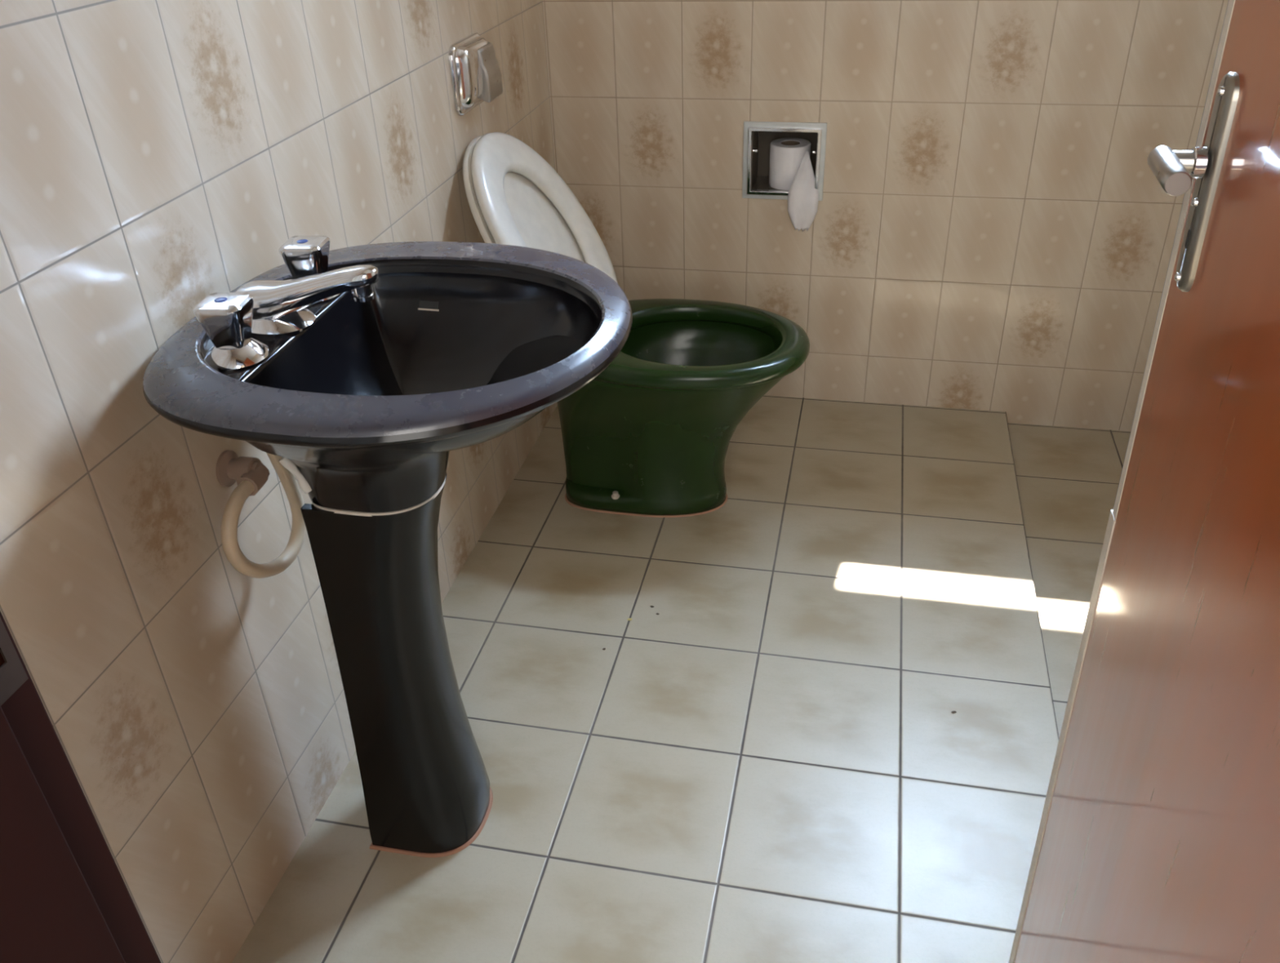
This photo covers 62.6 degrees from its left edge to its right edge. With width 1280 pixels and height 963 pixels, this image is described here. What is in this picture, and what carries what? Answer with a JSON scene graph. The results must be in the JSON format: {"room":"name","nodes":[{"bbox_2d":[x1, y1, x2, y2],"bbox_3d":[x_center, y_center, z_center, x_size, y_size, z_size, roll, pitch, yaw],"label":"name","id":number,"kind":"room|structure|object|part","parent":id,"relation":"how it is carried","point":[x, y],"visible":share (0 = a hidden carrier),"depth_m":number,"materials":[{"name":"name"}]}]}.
{"room":"bathroom","nodes":[
{"label":"bathroom","id":0,"kind":"room"},
{"bbox_2d":[0,0,557,962],"bbox_3d":[-0.650,-0.307,0.753,0.150,2.650,3.750,5,33,11],"label":"wall","id":1,"kind":"structure","parent":0,"point":[158,157],"depth_m":1.19,"materials":[{"name":"tile"}]},
{"bbox_2d":[215,450,306,578],"bbox_3d":[-0.459,0.006,1.244,0.081,0.265,0.138,-6,33,-6],"label":"supply hose","id":2,"kind":"object","parent":1,"relation":"attached to","point":[250,474],"visible":0.74,"depth_m":1.25,"materials":[{"name":"beige plastic"}]},
{"bbox_2d":[448,32,502,115],"bbox_3d":[-0.289,-0.730,1.885,0.046,0.119,0.154,5,33,11],"label":"valve","id":3,"kind":"object","parent":1,"relation":"attached to","point":[476,77],"visible":1,"depth_m":1.85,"materials":[{"name":"silver metal"}]},
{"bbox_3d":[-0.306,-0.731,1.889,0.010,0.119,0.154,5,33,11],"label":"plate","id":4,"kind":"part","parent":3,"relation":"part of","materials":[{"name":"silver metal"}]},
{"bbox_3d":[-0.272,-0.740,1.902,0.022,0.092,0.072,5,33,11],"label":"push lever","id":5,"kind":"part","parent":3,"relation":"part of","materials":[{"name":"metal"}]},
{"bbox_2d":[231,395,1058,962],"bbox_3d":[0.238,0.843,1.175,1.620,0.200,3.600,5,33,11],"label":"floor","id":6,"kind":"structure","parent":0,"point":[774,763],"depth_m":1.70,"materials":[{"name":"tile"}]},
{"bbox_2d":[142,241,632,857],"bbox_3d":[-0.242,0.152,1.353,0.493,0.805,0.507,5,33,11],"label":"basin","id":7,"kind":"object","parent":6,"relation":"on","point":[457,345],"visible":0.9,"depth_m":1.25,"materials":[{"name":"black ceramic"}]},
{"bbox_2d":[192,235,379,370],"bbox_3d":[-0.397,-0.203,1.136,0.189,0.070,0.189,-20,37,-26],"label":"faucet","id":8,"kind":"object","parent":7,"relation":"on","point":[265,308],"visible":0.99,"depth_m":1.10,"materials":[{"name":"silver metal"}]},
{"bbox_3d":[-0.416,-0.161,1.064,0.048,0.049,0.048,1,32,5],"label":"tap handle","id":9,"kind":"part","parent":8,"relation":"part of","materials":[{"name":"silver metal"}]},
{"bbox_3d":[-0.396,-0.182,1.150,0.080,0.020,0.070,5,33,11],"label":"spout","id":10,"kind":"part","parent":8,"relation":"part of","materials":[{"name":"silver metal"}]},
{"bbox_3d":[-0.380,-0.252,1.206,0.048,0.049,0.048,1,32,5],"label":"tap handle","id":11,"kind":"part","parent":8,"relation":"part of","materials":[{"name":"silver metal"}]},
{"bbox_3d":[-0.354,-0.203,1.126,0.164,0.062,0.058,5,33,11],"label":"spout","id":12,"kind":"part","parent":8,"relation":"part of","materials":[{"name":"silver metal"}]},
{"bbox_2d":[462,132,809,517],"bbox_3d":[0.015,-0.289,2.077,0.633,0.763,0.392,5,33,11],"label":"toilet","id":13,"kind":"object","parent":6,"relation":"on","point":[651,435],"visible":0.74,"depth_m":2.10,"materials":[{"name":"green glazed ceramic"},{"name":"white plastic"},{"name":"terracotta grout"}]},
{"bbox_3d":[-0.186,-0.459,2.004,0.240,0.374,0.368,5,33,11],"label":"lid","id":14,"kind":"part","parent":13,"relation":"part of","materials":[{"name":"plastic"}]},
{"bbox_3d":[0.085,-0.132,2.178,0.508,0.384,0.364,5,33,11],"label":"bowl","id":15,"kind":"part","parent":13,"relation":"part of","materials":[{"name":"green ceramic"}]},
{"bbox_2d":[542,0,1228,431],"bbox_3d":[0.591,-1.183,2.064,1.620,2.650,0.150,5,33,11],"label":"wall","id":16,"kind":"structure","parent":0,"point":[993,228],"depth_m":2.31,"materials":[{"name":"tile"}]},
{"bbox_2d":[742,121,826,200],"bbox_3d":[0.331,-0.742,2.388,0.181,0.170,0.131,5,33,11],"label":"toilet paper holder","id":17,"kind":"object","parent":16,"relation":"attached to","point":[758,136],"visible":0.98,"depth_m":2.37,"materials":[{"name":"metal"}]},
{"bbox_2d":[768,137,818,231],"bbox_3d":[0.345,-0.675,2.402,0.091,0.182,0.137,-5,32,-5],"label":"toilet paper roll","id":18,"kind":"object","parent":17,"relation":"in","point":[790,169],"visible":1,"depth_m":2.36,"materials":[{"name":"paper"}]},
{"bbox_2d":[1007,422,1130,738],"bbox_3d":[1.028,0.254,2.086,0.528,0.171,1.150,5,33,11],"label":"floor","id":19,"kind":"structure","parent":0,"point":[1068,477],"depth_m":2.22,"materials":[{"name":"tile"}]},
{"bbox_3d":[0.126,0.040,0.251,1.620,2.750,0.150,5,33,11],"label":"wall","id":20,"kind":"structure","parent":0,"visible":0},
{"bbox_2d":[0,611,160,962],"bbox_3d":[0.000,0.042,0.284,0.660,2.120,0.150,5,33,11],"label":"trim","id":21,"kind":"structure","parent":20,"relation":"attached to","point":[64,897],"depth_m":0.48,"materials":[{"name":"brown wood"}]},
{"bbox_3d":[-0.279,0.023,0.415,0.001,0.170,0.024,5,33,11],"label":"strike plate","id":22,"kind":"part","parent":21,"relation":"part of","materials":[{"name":"grey metal"}]},
{"bbox_2d":[1008,0,1279,962],"bbox_3d":[0.357,-0.110,0.538,0.094,2.058,0.581,5,33,11],"label":"door","id":23,"kind":"structure","parent":20,"relation":"in","point":[1157,841],"depth_m":0.72,"materials":[{"name":"red wood"}]},
{"bbox_3d":[0.381,-0.224,0.739,0.025,0.017,0.016,5,33,11],"label":"handle","id":24,"kind":"part","parent":23,"relation":"part of","materials":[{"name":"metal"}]},
{"bbox_3d":[0.400,-0.208,0.744,0.010,0.154,0.033,5,33,11],"label":"handle plate","id":25,"kind":"part","parent":23,"relation":"part of","materials":[{"name":"metal"}]}
]}

